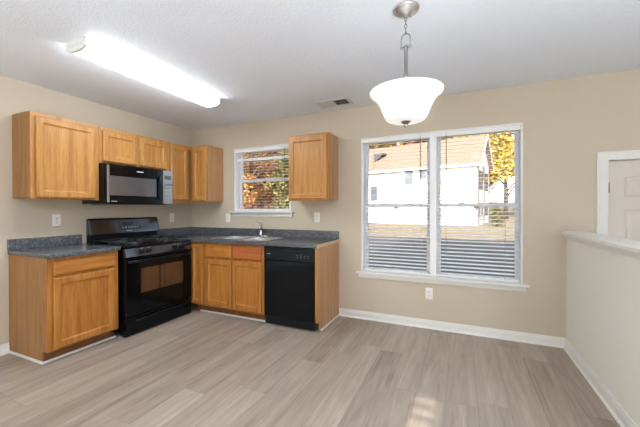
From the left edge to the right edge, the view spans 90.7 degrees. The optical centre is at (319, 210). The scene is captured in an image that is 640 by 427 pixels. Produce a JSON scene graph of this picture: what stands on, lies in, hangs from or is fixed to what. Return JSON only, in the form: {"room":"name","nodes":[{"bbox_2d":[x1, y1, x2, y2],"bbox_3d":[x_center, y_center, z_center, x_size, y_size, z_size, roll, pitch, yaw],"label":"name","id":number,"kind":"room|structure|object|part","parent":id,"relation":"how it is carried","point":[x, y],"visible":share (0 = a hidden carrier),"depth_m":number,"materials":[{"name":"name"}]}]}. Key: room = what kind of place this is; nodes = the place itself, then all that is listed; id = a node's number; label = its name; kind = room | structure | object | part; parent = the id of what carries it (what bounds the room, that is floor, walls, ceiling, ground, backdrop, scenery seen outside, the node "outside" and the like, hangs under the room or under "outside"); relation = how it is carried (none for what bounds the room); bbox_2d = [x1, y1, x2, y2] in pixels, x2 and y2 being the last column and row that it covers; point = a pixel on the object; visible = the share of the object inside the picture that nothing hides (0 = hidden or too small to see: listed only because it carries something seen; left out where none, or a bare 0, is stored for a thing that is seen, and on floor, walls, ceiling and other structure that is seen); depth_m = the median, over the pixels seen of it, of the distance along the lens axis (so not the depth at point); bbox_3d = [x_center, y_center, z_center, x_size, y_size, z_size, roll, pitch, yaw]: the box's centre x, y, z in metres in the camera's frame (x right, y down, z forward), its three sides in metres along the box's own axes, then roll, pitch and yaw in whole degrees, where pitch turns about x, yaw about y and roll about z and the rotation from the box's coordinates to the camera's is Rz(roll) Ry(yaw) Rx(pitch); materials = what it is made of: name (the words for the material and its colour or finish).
{"room":"kitchen","nodes":[
{"label":"kitchen","id":0,"kind":"room"},
{"bbox_2d":[0,75,191,344],"bbox_3d":[-3.075,0.269,2.366,0.140,2.923,5.580,0,0,24],"label":"wall","id":1,"kind":"structure","parent":0,"point":[20,218],"depth_m":3.13,"materials":[{"name":"beige paint"}]},
{"bbox_2d":[0,342,9,355],"bbox_3d":[-3.427,1.234,1.372,0.028,0.088,3.184,0,0,24],"label":"baseboard","id":2,"kind":"structure","parent":1,"relation":"attached to","point":[4,348],"depth_m":2.79,"materials":[{"name":"white paint"}]},
{"bbox_2d":[7,234,81,249],"bbox_3d":[-2.661,0.302,3.091,0.019,0.098,0.605,0,0,24],"label":"backsplash","id":3,"kind":"structure","parent":1,"relation":"attached to","point":[37,242],"depth_m":3.04,"materials":[{"name":"grey laminate"}]},
{"bbox_2d":[12,111,98,199],"bbox_3d":[-2.514,-0.488,3.042,0.327,0.764,0.565,0,0,24],"label":"upper cabinet","id":4,"kind":"object","parent":1,"relation":"attached to","point":[54,157],"visible":1,"depth_m":2.88,"materials":[{"name":"brown wood"}]},
{"bbox_3d":[-2.377,-0.478,2.977,0.024,0.710,0.494,0,0,24],"label":"door","id":5,"kind":"part","parent":4,"relation":"part of","materials":[{"name":"brown wood"}]},
{"bbox_2d":[52,214,60,225],"bbox_3d":[-2.637,0.095,3.163,0.008,0.120,0.074,0,0,24],"label":"wall outlet","id":6,"kind":"object","parent":1,"relation":"attached to","point":[56,218],"visible":1,"depth_m":3.16,"materials":[{"name":"white plastic"}]},
{"bbox_2d":[98,126,168,170],"bbox_3d":[-2.226,-0.685,3.688,0.327,0.378,0.844,0,0,24],"label":"upper cabinet","id":7,"kind":"object","parent":1,"relation":"attached to","point":[118,147],"visible":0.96,"depth_m":3.55,"materials":[{"name":"brown wood"}]},
{"bbox_3d":[-2.172,-0.676,3.437,0.024,0.320,0.378,0,0,24],"label":"door","id":8,"kind":"part","parent":7,"relation":"part of","materials":[{"name":"brown wood"}]},
{"bbox_2d":[82,163,172,204],"bbox_3d":[-2.173,-0.282,3.656,0.450,0.424,0.814,0,0,24],"label":"microwave","id":9,"kind":"object","parent":7,"relation":"attached to","point":[118,184],"visible":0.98,"depth_m":3.47,"materials":[{"name":"black metal"}]},
{"bbox_3d":[-2.055,-0.286,3.525,0.031,0.415,0.672,0,0,24],"label":"door","id":10,"kind":"part","parent":9,"relation":"part of","materials":[{"name":"black glass"}]},
{"bbox_3d":[-1.903,-0.274,3.773,0.053,0.278,0.024,0,0,24],"label":"door handle","id":11,"kind":"part","parent":9,"relation":"part of","materials":[{"name":"black"}]},
{"bbox_3d":[-1.889,-0.288,3.898,0.030,0.408,0.139,0,0,24],"label":"control panel","id":12,"kind":"part","parent":9,"relation":"part of","materials":[{"name":"silver metal"}]},
{"bbox_3d":[-2.006,-0.679,3.808,0.024,0.320,0.378,0,0,24],"label":"door","id":13,"kind":"part","parent":7,"relation":"part of","materials":[{"name":"brown wood"}]},
{"bbox_2d":[170,213,173,221],"bbox_3d":[-2.073,0.093,4.426,0.008,0.120,0.074,0,0,24],"label":"wall outlet","id":14,"kind":"object","parent":1,"relation":"attached to","point":[171,214],"visible":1,"depth_m":4.42,"materials":[{"name":"white plastic"}]},
{"bbox_2d":[157,227,191,236],"bbox_3d":[-2.053,0.292,4.455,0.019,0.098,0.648,0,0,24],"label":"backsplash","id":15,"kind":"structure","parent":1,"relation":"attached to","point":[184,230],"depth_m":4.46,"materials":[{"name":"grey laminate"}]},
{"bbox_2d":[168,142,206,202],"bbox_3d":[-1.917,-0.498,4.380,0.327,0.764,0.660,0,0,24],"label":"upper cabinet","id":16,"kind":"object","parent":1,"relation":"attached to","point":[179,156],"visible":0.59,"depth_m":4.17,"materials":[{"name":"brown wood"}]},
{"bbox_3d":[-1.850,-0.498,4.158,0.024,0.708,0.286,0,0,24],"label":"door","id":17,"kind":"part","parent":16,"relation":"part of","materials":[{"name":"brown wood"}]},
{"bbox_2d":[0,302,619,426],"bbox_3d":[-0.177,1.333,1.081,6.200,0.120,5.300,0,0,24],"label":"floor","id":18,"kind":"structure","parent":0,"point":[197,368],"depth_m":2.33,"materials":[{"name":"plastic"}]},
{"bbox_2d":[9,251,117,361],"bbox_3d":[-2.380,0.827,2.971,0.632,0.876,0.588,0,0,24],"label":"base cabinet","id":19,"kind":"object","parent":18,"relation":"on","point":[63,305],"visible":0.93,"depth_m":2.75,"materials":[{"name":"brown wood"}]},
{"bbox_3d":[-2.516,0.830,2.717,0.590,0.875,0.012,0,0,24],"label":"panel","id":20,"kind":"part","parent":19,"relation":"part of","materials":[{"name":"brown wood"}]},
{"bbox_2d":[8,335,115,364],"bbox_3d":[-2.415,1.255,2.987,0.558,0.020,0.611,0,0,24],"label":"trim","id":21,"kind":"structure","parent":19,"relation":"attached to","point":[112,337],"depth_m":2.76,"materials":[{"name":"white paint"}]},
{"bbox_2d":[7,234,120,258],"bbox_3d":[-2.374,0.321,2.963,0.648,0.136,0.605,0,0,24],"label":"countertop","id":22,"kind":"structure","parent":19,"relation":"on","point":[51,247],"depth_m":2.94,"materials":[{"name":"grey laminate"}]},
{"bbox_3d":[-2.122,0.778,2.856,0.020,0.777,0.588,0,0,24],"label":"frame","id":23,"kind":"part","parent":19,"relation":"part of","materials":[{"name":"brown wood"}]},
{"bbox_3d":[-2.103,0.479,2.846,0.024,0.123,0.510,0,0,24],"label":"drawer","id":24,"kind":"part","parent":19,"relation":"part of","materials":[{"name":"brown wood"}]},
{"bbox_3d":[-2.102,0.855,2.847,0.024,0.589,0.512,0,0,24],"label":"door","id":25,"kind":"part","parent":19,"relation":"part of","materials":[{"name":"brown wood"}]},
{"bbox_2d":[86,217,190,337],"bbox_3d":[-2.016,0.671,3.628,0.721,1.178,0.858,0,0,24],"label":"range","id":26,"kind":"object","parent":18,"relation":"on","point":[154,272],"visible":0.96,"depth_m":3.45,"materials":[{"name":"black metal"}]},
{"bbox_3d":[-1.979,0.345,3.372,0.156,0.025,0.156,0,0,24],"label":"burner","id":27,"kind":"part","parent":26,"relation":"part of","materials":[{"name":"black metal"}]},
{"bbox_2d":[93,238,190,248],"bbox_3d":[-2.021,0.365,3.613,0.583,0.020,0.832,0,0,24],"label":"cooktop","id":28,"kind":"object","parent":26,"relation":"in","point":[167,242],"depth_m":3.45,"materials":[{"name":"black metal"}]},
{"bbox_3d":[-1.764,0.764,3.502,0.044,0.586,0.820,0,0,24],"label":"oven door","id":29,"kind":"part","parent":26,"relation":"part of","materials":[{"name":"black ceramic"}]},
{"bbox_3d":[-1.763,0.420,3.499,0.051,0.088,0.828,0,0,24],"label":"knob panel","id":30,"kind":"part","parent":26,"relation":"part of","materials":[{"name":"black metal"}]},
{"bbox_3d":[-1.763,1.157,3.504,0.048,0.186,0.820,0,0,24],"label":"storage drawer","id":31,"kind":"part","parent":26,"relation":"part of","materials":[{"name":"black metal"}]},
{"bbox_3d":[-1.722,0.508,3.481,0.066,0.027,0.801,0,0,24],"label":"oven handle","id":32,"kind":"part","parent":26,"relation":"part of","materials":[{"name":"black metal"}]},
{"bbox_3d":[-1.730,1.103,3.491,0.036,0.032,0.645,0,0,24],"label":"drawer pull","id":33,"kind":"part","parent":26,"relation":"part of","materials":[{"name":"black metal"}]},
{"bbox_2d":[191,242,264,319],"bbox_3d":[-0.994,0.817,3.995,1.083,0.876,0.632,0,0,24],"label":"base cabinet","id":34,"kind":"object","parent":18,"relation":"on","point":[225,278],"visible":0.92,"depth_m":3.69,"materials":[{"name":"brown wood"}]},
{"bbox_3d":[-1.515,0.772,3.894,0.182,0.734,0.024,0,0,24],"label":"door","id":35,"kind":"part","parent":34,"relation":"part of","materials":[{"name":"brown wood"}]},
{"bbox_3d":[-1.213,0.481,3.757,0.390,0.152,0.024,0,0,24],"label":"false drawer","id":36,"kind":"part","parent":34,"relation":"part of","materials":[{"name":"brown wood"}]},
{"bbox_3d":[-1.212,0.860,3.760,0.390,0.552,0.024,0,0,24],"label":"door","id":37,"kind":"part","parent":34,"relation":"part of","materials":[{"name":"brown wood"}]},
{"bbox_2d":[200,309,264,321],"bbox_3d":[-1.042,1.247,3.760,0.995,0.020,0.014,0,0,24],"label":"trim","id":38,"kind":"structure","parent":34,"relation":"attached to","point":[201,309],"depth_m":3.75,"materials":[{"name":"white paint"}]},
{"bbox_3d":[-0.832,0.482,3.587,0.400,0.152,0.024,0,0,24],"label":"false drawer","id":39,"kind":"part","parent":34,"relation":"part of","materials":[{"name":"brown wood"}]},
{"bbox_3d":[-0.831,0.860,3.590,0.400,0.552,0.024,0,0,24],"label":"door","id":40,"kind":"part","parent":34,"relation":"part of","materials":[{"name":"brown wood"}]},
{"bbox_2d":[157,227,338,247],"bbox_3d":[-0.980,0.311,3.976,2.368,0.136,0.656,0,0,24],"label":"countertop","id":41,"kind":"structure","parent":34,"relation":"on","point":[297,238],"depth_m":3.97,"materials":[{"name":"grey laminate"}]},
{"bbox_2d":[207,235,288,241],"bbox_3d":[-0.883,0.435,3.940,0.844,0.200,0.545,0,0,24],"label":"sink","id":42,"kind":"object","parent":41,"relation":"in","point":[233,237],"visible":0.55,"depth_m":4.04,"materials":[{"name":"silver metal"}]},
{"bbox_3d":[-1.071,0.436,3.995,0.366,0.198,0.413,0,0,24],"label":"bowl","id":43,"kind":"part","parent":42,"relation":"part of","materials":[{"name":"silver metal"}]},
{"bbox_3d":[-0.715,0.437,3.837,0.366,0.198,0.413,0,0,24],"label":"bowl","id":44,"kind":"part","parent":42,"relation":"part of","materials":[{"name":"silver metal"}]},
{"bbox_2d":[254,220,267,235],"bbox_3d":[-0.807,0.230,4.085,0.218,0.208,0.199,0,0,24],"label":"faucet","id":45,"kind":"object","parent":41,"relation":"on","point":[260,226],"visible":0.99,"depth_m":4.13,"materials":[{"name":"silver metal"}]},
{"bbox_2d":[264,246,318,330],"bbox_3d":[-0.219,0.821,3.634,0.610,0.870,0.623,0,0,24],"label":"dishwasher","id":46,"kind":"object","parent":18,"relation":"on","point":[289,272],"visible":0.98,"depth_m":3.35,"materials":[{"name":"black metal"}]},
{"bbox_3d":[-0.331,0.844,3.382,0.610,0.617,0.041,0,0,24],"label":"door","id":47,"kind":"part","parent":46,"relation":"part of","materials":[{"name":"black metal"}]},
{"bbox_3d":[-0.332,0.461,3.379,0.610,0.142,0.043,0,0,24],"label":"control panel","id":48,"kind":"part","parent":46,"relation":"part of","materials":[{"name":"black plastic"}]},
{"bbox_3d":[-0.330,0.427,3.351,0.471,0.039,0.020,0,0,24],"label":"handle","id":49,"kind":"part","parent":46,"relation":"part of","materials":[{"name":"black plastic"}]},
{"bbox_3d":[-0.327,1.199,3.393,0.602,0.082,0.027,0,0,24],"label":"kick plate","id":50,"kind":"part","parent":46,"relation":"part of","materials":[{"name":"black"}]},
{"bbox_2d":[315,242,338,330],"bbox_3d":[0.088,0.819,3.524,0.031,0.875,0.610,0,0,24],"label":"end panel","id":51,"kind":"object","parent":18,"relation":"on","point":[326,257],"visible":0.86,"depth_m":3.45,"materials":[{"name":"brown wood"}]},
{"bbox_2d":[321,314,339,330],"bbox_3d":[0.123,1.246,3.546,0.014,0.020,0.548,0,0,24],"label":"trim","id":52,"kind":"structure","parent":51,"relation":"attached to","point":[334,318],"depth_m":3.50,"materials":[{"name":"white paint"}]},
{"bbox_2d":[0,0,639,129],"bbox_3d":[-0.183,-1.290,1.063,6.480,0.200,5.580,0,0,24],"label":"ceiling","id":53,"kind":"structure","parent":0,"point":[264,59],"depth_m":2.32,"materials":[{"name":"white paint"}]},
{"bbox_2d":[66,36,220,107],"bbox_3d":[-1.435,-1.157,2.811,0.219,0.082,1.342,0,0,24],"label":"ceiling light","id":54,"kind":"object","parent":53,"relation":"attached to","point":[84,47],"visible":1,"depth_m":2.55,"materials":[{"name":"white paint"}]},
{"bbox_2d":[313,97,353,108],"bbox_3d":[0.156,-1.203,3.530,0.404,0.008,0.230,0,0,24],"label":"ceiling vent","id":55,"kind":"object","parent":53,"relation":"in","point":[340,101],"visible":1,"depth_m":3.52,"materials":[{"name":"white metal"}]},
{"bbox_2d":[370,0,443,127],"bbox_3d":[0.509,-0.845,1.875,0.423,0.702,0.423,0,0,24],"label":"pendant lamp","id":56,"kind":"object","parent":53,"relation":"hanging from","point":[405,101],"visible":1,"depth_m":1.77,"materials":[{"name":"white glass"}]},
{"bbox_3d":[0.509,-0.752,1.875,0.030,0.456,0.030,0,0,24],"label":"stem","id":57,"kind":"part","parent":56,"relation":"part of","materials":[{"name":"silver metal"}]},
{"bbox_3d":[0.510,-0.618,1.876,0.423,0.176,0.423,0,0,24],"label":"lamp shade","id":58,"kind":"part","parent":56,"relation":"part of","materials":[{"name":"white glass"}]},
{"bbox_2d":[191,68,639,337],"bbox_3d":[0.929,0.252,3.557,6.200,2.923,0.140,0,0,24],"label":"wall","id":59,"kind":"structure","parent":0,"point":[566,122],"depth_m":3.08,"materials":[{"name":"beige paint"}]},
{"bbox_2d":[191,145,222,201],"bbox_3d":[-1.580,-0.499,4.414,0.295,0.764,0.327,0,0,24],"label":"upper cabinet","id":60,"kind":"object","parent":59,"relation":"attached to","point":[206,160],"visible":1,"depth_m":4.29,"materials":[{"name":"brown wood"}]},
{"bbox_3d":[-1.630,-0.493,4.270,0.240,0.720,0.024,0,0,24],"label":"door","id":61,"kind":"part","parent":60,"relation":"part of","materials":[{"name":"brown wood"}]},
{"bbox_3d":[-1.633,-0.498,4.295,0.295,0.764,0.020,0,0,24],"label":"frame","id":62,"kind":"part","parent":60,"relation":"part of","materials":[{"name":"brown wood"}]},
{"bbox_2d":[226,213,229,221],"bbox_3d":[-1.302,0.098,4.471,0.074,0.120,0.008,0,0,24],"label":"wall outlet","id":63,"kind":"object","parent":59,"relation":"attached to","point":[227,214],"visible":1,"depth_m":4.47,"materials":[{"name":"white plastic"}]},
{"bbox_2d":[229,143,293,216],"bbox_3d":[-0.768,-0.396,4.289,1.006,0.943,0.202,0,0,24],"label":"window","id":64,"kind":"structure","parent":59,"relation":"in","point":[238,184],"depth_m":4.40,"materials":[{"name":"white plastic"}]},
{"bbox_3d":[-0.798,0.018,4.222,1.006,0.026,0.050,0,0,24],"label":"sill","id":65,"kind":"part","parent":64,"relation":"part of","materials":[{"name":"white paint"}]},
{"bbox_2d":[236,145,288,210],"bbox_3d":[-0.777,-0.425,4.269,0.860,0.850,0.081,0,0,24],"label":"window blind","id":66,"kind":"object","parent":64,"relation":"attached to","point":[284,147],"visible":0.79,"depth_m":4.26,"materials":[{"name":"white plastic"}]},
{"bbox_3d":[-0.771,-0.010,4.282,0.852,0.020,0.052,0,0,24],"label":"rail","id":67,"kind":"part","parent":66,"relation":"part of","materials":[{"name":"white plastic"}]},
{"bbox_3d":[-0.748,-0.216,4.334,0.868,0.443,0.026,0,0,24],"label":"sash","id":68,"kind":"part","parent":64,"relation":"part of","materials":[{"name":"white plastic"}]},
{"bbox_3d":[-0.738,-0.629,4.355,0.868,0.451,0.026,0,0,24],"label":"sash","id":69,"kind":"part","parent":64,"relation":"part of","materials":[{"name":"white plastic"}]},
{"bbox_2d":[192,227,338,238],"bbox_3d":[-0.845,0.290,4.260,2.344,0.098,0.019,0,0,24],"label":"backsplash","id":70,"kind":"structure","parent":59,"relation":"attached to","point":[320,234],"depth_m":4.15,"materials":[{"name":"grey laminate"}]},
{"bbox_2d":[289,132,337,200],"bbox_3d":[-0.080,-0.498,3.747,0.511,0.764,0.322,0,0,24],"label":"upper cabinet","id":71,"kind":"object","parent":59,"relation":"attached to","point":[313,158],"visible":1,"depth_m":3.61,"materials":[{"name":"brown wood"}]},
{"bbox_2d":[314,213,319,221],"bbox_3d":[-0.039,0.082,3.906,0.074,0.120,0.008,0,0,24],"label":"wall outlet","id":72,"kind":"object","parent":59,"relation":"attached to","point":[316,215],"visible":1,"depth_m":3.90,"materials":[{"name":"white plastic"}]},
{"bbox_2d":[425,288,432,299],"bbox_3d":[1.165,0.884,3.375,0.074,0.120,0.008,0,0,24],"label":"wall outlet","id":73,"kind":"object","parent":59,"relation":"attached to","point":[428,291],"visible":1,"depth_m":3.37,"materials":[{"name":"white plastic"}]},
{"bbox_2d":[356,123,529,291],"bbox_3d":[1.234,-0.036,3.398,1.706,1.616,0.202,0,0,24],"label":"window","id":74,"kind":"structure","parent":59,"relation":"in","point":[435,162],"depth_m":3.36,"materials":[{"name":"white plastic"}]},
{"bbox_2d":[363,133,431,275],"bbox_3d":[0.859,-0.065,3.542,0.759,1.523,0.081,0,0,24],"label":"window blind","id":75,"kind":"object","parent":74,"relation":"attached to","point":[429,135],"visible":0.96,"depth_m":3.54,"materials":[{"name":"white plastic"}]},
{"bbox_3d":[0.625,-0.054,3.658,0.002,1.468,0.055,0,0,24],"label":"ladder cord","id":76,"kind":"part","parent":75,"relation":"part of","materials":[{"name":"white fabric"}]},
{"bbox_3d":[0.865,0.686,3.556,0.751,0.020,0.052,0,0,24],"label":"rail","id":77,"kind":"part","parent":75,"relation":"part of","materials":[{"name":"white plastic"}]},
{"bbox_3d":[0.874,0.312,3.614,0.736,0.779,0.026,0,0,24],"label":"sash","id":78,"kind":"part","parent":74,"relation":"part of","materials":[{"name":"white plastic"}]},
{"bbox_3d":[0.883,-0.438,3.633,0.736,0.787,0.026,0,0,24],"label":"sash","id":79,"kind":"part","parent":74,"relation":"part of","materials":[{"name":"white plastic"}]},
{"bbox_3d":[1.204,0.714,3.334,1.706,0.026,0.050,0,0,24],"label":"sill","id":80,"kind":"part","parent":74,"relation":"part of","materials":[{"name":"white paint"}]},
{"bbox_2d":[434,125,520,282],"bbox_3d":[1.579,-0.065,3.220,0.785,1.523,0.081,0,0,24],"label":"window blind","id":81,"kind":"object","parent":74,"relation":"attached to","point":[514,127],"visible":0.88,"depth_m":3.20,"materials":[{"name":"white plastic"}]},
{"bbox_3d":[1.337,-0.054,3.340,0.002,1.468,0.055,0,0,24],"label":"ladder cord","id":82,"kind":"part","parent":81,"relation":"part of","materials":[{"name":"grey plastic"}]},
{"bbox_3d":[1.585,0.686,3.235,0.777,0.020,0.052,0,0,24],"label":"rail","id":83,"kind":"part","parent":81,"relation":"part of","materials":[{"name":"white plastic"}]},
{"bbox_3d":[1.829,-0.053,3.120,0.002,1.468,0.055,0,0,24],"label":"ladder cord","id":84,"kind":"part","parent":81,"relation":"part of","materials":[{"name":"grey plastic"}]},
{"bbox_3d":[1.622,0.313,3.280,0.762,0.779,0.026,0,0,24],"label":"sash","id":85,"kind":"part","parent":74,"relation":"part of","materials":[{"name":"white plastic"}]},
{"bbox_3d":[1.631,-0.438,3.299,0.762,0.787,0.026,0,0,24],"label":"sash","id":86,"kind":"part","parent":74,"relation":"part of","materials":[{"name":"white plastic"}]},
{"bbox_2d":[339,308,564,347],"bbox_3d":[1.238,1.211,3.334,2.216,0.088,0.028,0,0,24],"label":"baseboard","id":87,"kind":"structure","parent":59,"relation":"attached to","point":[537,339],"depth_m":3.25,"materials":[{"name":"white paint"}]},
{"bbox_2d":[596,150,639,240],"bbox_3d":[2.898,0.540,2.651,0.950,2.111,0.193,0,0,24],"label":"door","id":88,"kind":"structure","parent":59,"relation":"in","point":[617,172],"depth_m":2.75,"materials":[{"name":"white paint"}]},
{"bbox_3d":[2.889,0.541,2.631,0.546,1.668,0.010,0,0,24],"label":"raised panel","id":89,"kind":"part","parent":88,"relation":"part of","materials":[{"name":"beige paint"}]},
{"bbox_2d":[566,239,639,426],"bbox_3d":[1.901,0.742,1.955,0.118,1.040,2.000,0,0,24],"label":"wall","id":90,"kind":"structure","parent":0,"point":[603,286],"depth_m":2.09,"materials":[{"name":"white paint"}]},
{"bbox_2d":[563,338,637,426],"bbox_3d":[1.835,1.218,1.988,0.028,0.088,2.000,0,0,24],"label":"baseboard","id":91,"kind":"structure","parent":90,"relation":"attached to","point":[623,419],"depth_m":2.14,"materials":[{"name":"white paint"}]},
{"bbox_2d":[561,231,639,259],"bbox_3d":[1.892,0.227,1.934,0.194,0.070,2.040,0,0,24],"label":"half wall cap","id":92,"kind":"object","parent":90,"relation":"attached to","point":[630,248],"depth_m":2.09,"materials":[{"name":"white paint"}]},
{"label":"outside","id":93,"kind":"structure","parent":0,"visible":0},
{"bbox_2d":[368,236,514,277],"bbox_3d":[5.768,1.718,9.983,18.200,0.165,15.400,0,0,24],"label":"driveway","id":94,"kind":"structure","parent":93,"point":[389,240],"depth_m":11.74,"materials":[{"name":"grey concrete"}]},
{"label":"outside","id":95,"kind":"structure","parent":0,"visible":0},
{"bbox_2d":[369,207,514,240],"bbox_3d":[17.496,-0.776,48.272,120.000,4.300,95.000,0,0,24],"label":"ground","id":96,"kind":"structure","parent":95,"point":[502,209],"depth_m":24.85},
{"bbox_2d":[243,154,258,199],"bbox_3d":[-10.508,-7.430,38.599,7.357,13.633,6.170,0,0,0],"label":"autumn tree","id":97,"kind":"object","parent":96,"relation":"on","point":[256,154],"visible":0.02,"depth_m":37.38,"materials":[{"name":"brown plant"}]},
{"bbox_2d":[243,151,276,208],"bbox_3d":[-4.091,-1.768,18.029,2.540,6.928,3.274,0,0,24],"label":"autumn tree","id":98,"kind":"object","parent":96,"relation":"on","point":[260,172],"visible":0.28,"depth_m":17.88,"materials":[{"name":"brown plant"}]},
{"bbox_2d":[253,152,268,204],"bbox_3d":[-8.504,-7.865,46.302,7.313,14.583,7.624,0,0,2],"label":"autumn tree","id":99,"kind":"object","parent":96,"relation":"on","point":[259,184],"visible":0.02,"depth_m":45.50,"materials":[{"name":"brown plant"}]},
{"bbox_2d":[259,150,288,208],"bbox_3d":[-2.828,-2.077,22.266,3.491,7.390,3.433,0,0,24],"label":"autumn tree","id":100,"kind":"object","parent":96,"relation":"on","point":[271,153],"visible":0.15,"depth_m":21.75,"materials":[{"name":"brown plant"}]},
{"bbox_2d":[264,150,288,208],"bbox_3d":[-1.653,-1.727,16.922,2.794,6.907,2.560,0,0,-13],"label":"autumn tree","id":101,"kind":"object","parent":96,"relation":"on","point":[283,189],"visible":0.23,"depth_m":16.68,"materials":[{"name":"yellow plant"}]},
{"bbox_2d":[369,143,382,148],"bbox_3d":[7.061,-7.976,51.935,8.695,18.185,7.425,0,1,-44],"label":"autumn tree","id":102,"kind":"object","parent":96,"relation":"on","point":[372,145],"visible":0.02,"depth_m":50.32,"materials":[{"name":"brown plant"}]},
{"bbox_2d":[381,141,413,146],"bbox_3d":[14.408,-9.582,58.715,9.138,20.560,8.100,0,0,-30],"label":"autumn tree","id":103,"kind":"object","parent":96,"relation":"on","point":[396,143],"visible":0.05,"depth_m":58.15,"materials":[{"name":"brown plant"}]},
{"bbox_2d":[404,138,442,144],"bbox_3d":[16.343,-7.921,49.895,7.740,17.899,8.753,0,0,24],"label":"autumn tree","id":104,"kind":"object","parent":96,"relation":"on","point":[419,141],"visible":0.03,"depth_m":50.36,"materials":[{"name":"brown plant"}]},
{"bbox_2d":[369,134,493,225],"bbox_3d":[10.489,-3.193,39.547,18.947,10.080,7.349,0,0,37],"label":"house","id":105,"kind":"structure","parent":96,"relation":"on","point":[486,163],"depth_m":35.11,"materials":[{"name":"white"}]},
{"bbox_3d":[6.576,-2.087,38.502,0.940,1.740,0.075,0,0,37],"label":"pane","id":106,"kind":"part","parent":105,"relation":"part of","materials":[{"name":"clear glass"}]},
{"bbox_3d":[10.069,-3.753,35.822,0.940,1.490,0.075,0,0,37],"label":"pane","id":107,"kind":"part","parent":105,"relation":"part of","materials":[{"name":"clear glass"}]},
{"bbox_3d":[11.380,-4.049,34.819,0.840,1.090,0.075,0,0,37],"label":"pane","id":108,"kind":"part","parent":105,"relation":"part of","materials":[{"name":"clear glass"}]},
{"bbox_2d":[453,134,501,193],"bbox_3d":[26.099,-9.222,52.407,9.070,19.944,7.166,0,0,24],"label":"autumn tree","id":109,"kind":"object","parent":96,"relation":"on","point":[492,181],"visible":0.04,"depth_m":51.48,"materials":[{"name":"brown plant"}]},
{"bbox_2d":[489,201,504,226],"bbox_3d":[16.490,0.344,29.477,1.374,2.510,1.066,0,0,24],"label":"bush","id":110,"kind":"object","parent":96,"relation":"on","point":[493,208],"visible":0.62,"depth_m":29.35,"materials":[{"name":"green plant"}]},
{"bbox_2d":[481,132,513,220],"bbox_3d":[23.686,-6.132,40.225,5.854,14.921,5.352,0,0,-20],"label":"autumn tree","id":111,"kind":"object","parent":96,"relation":"on","point":[500,169],"visible":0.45,"depth_m":39.37,"materials":[{"name":"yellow plant"}]}
]}

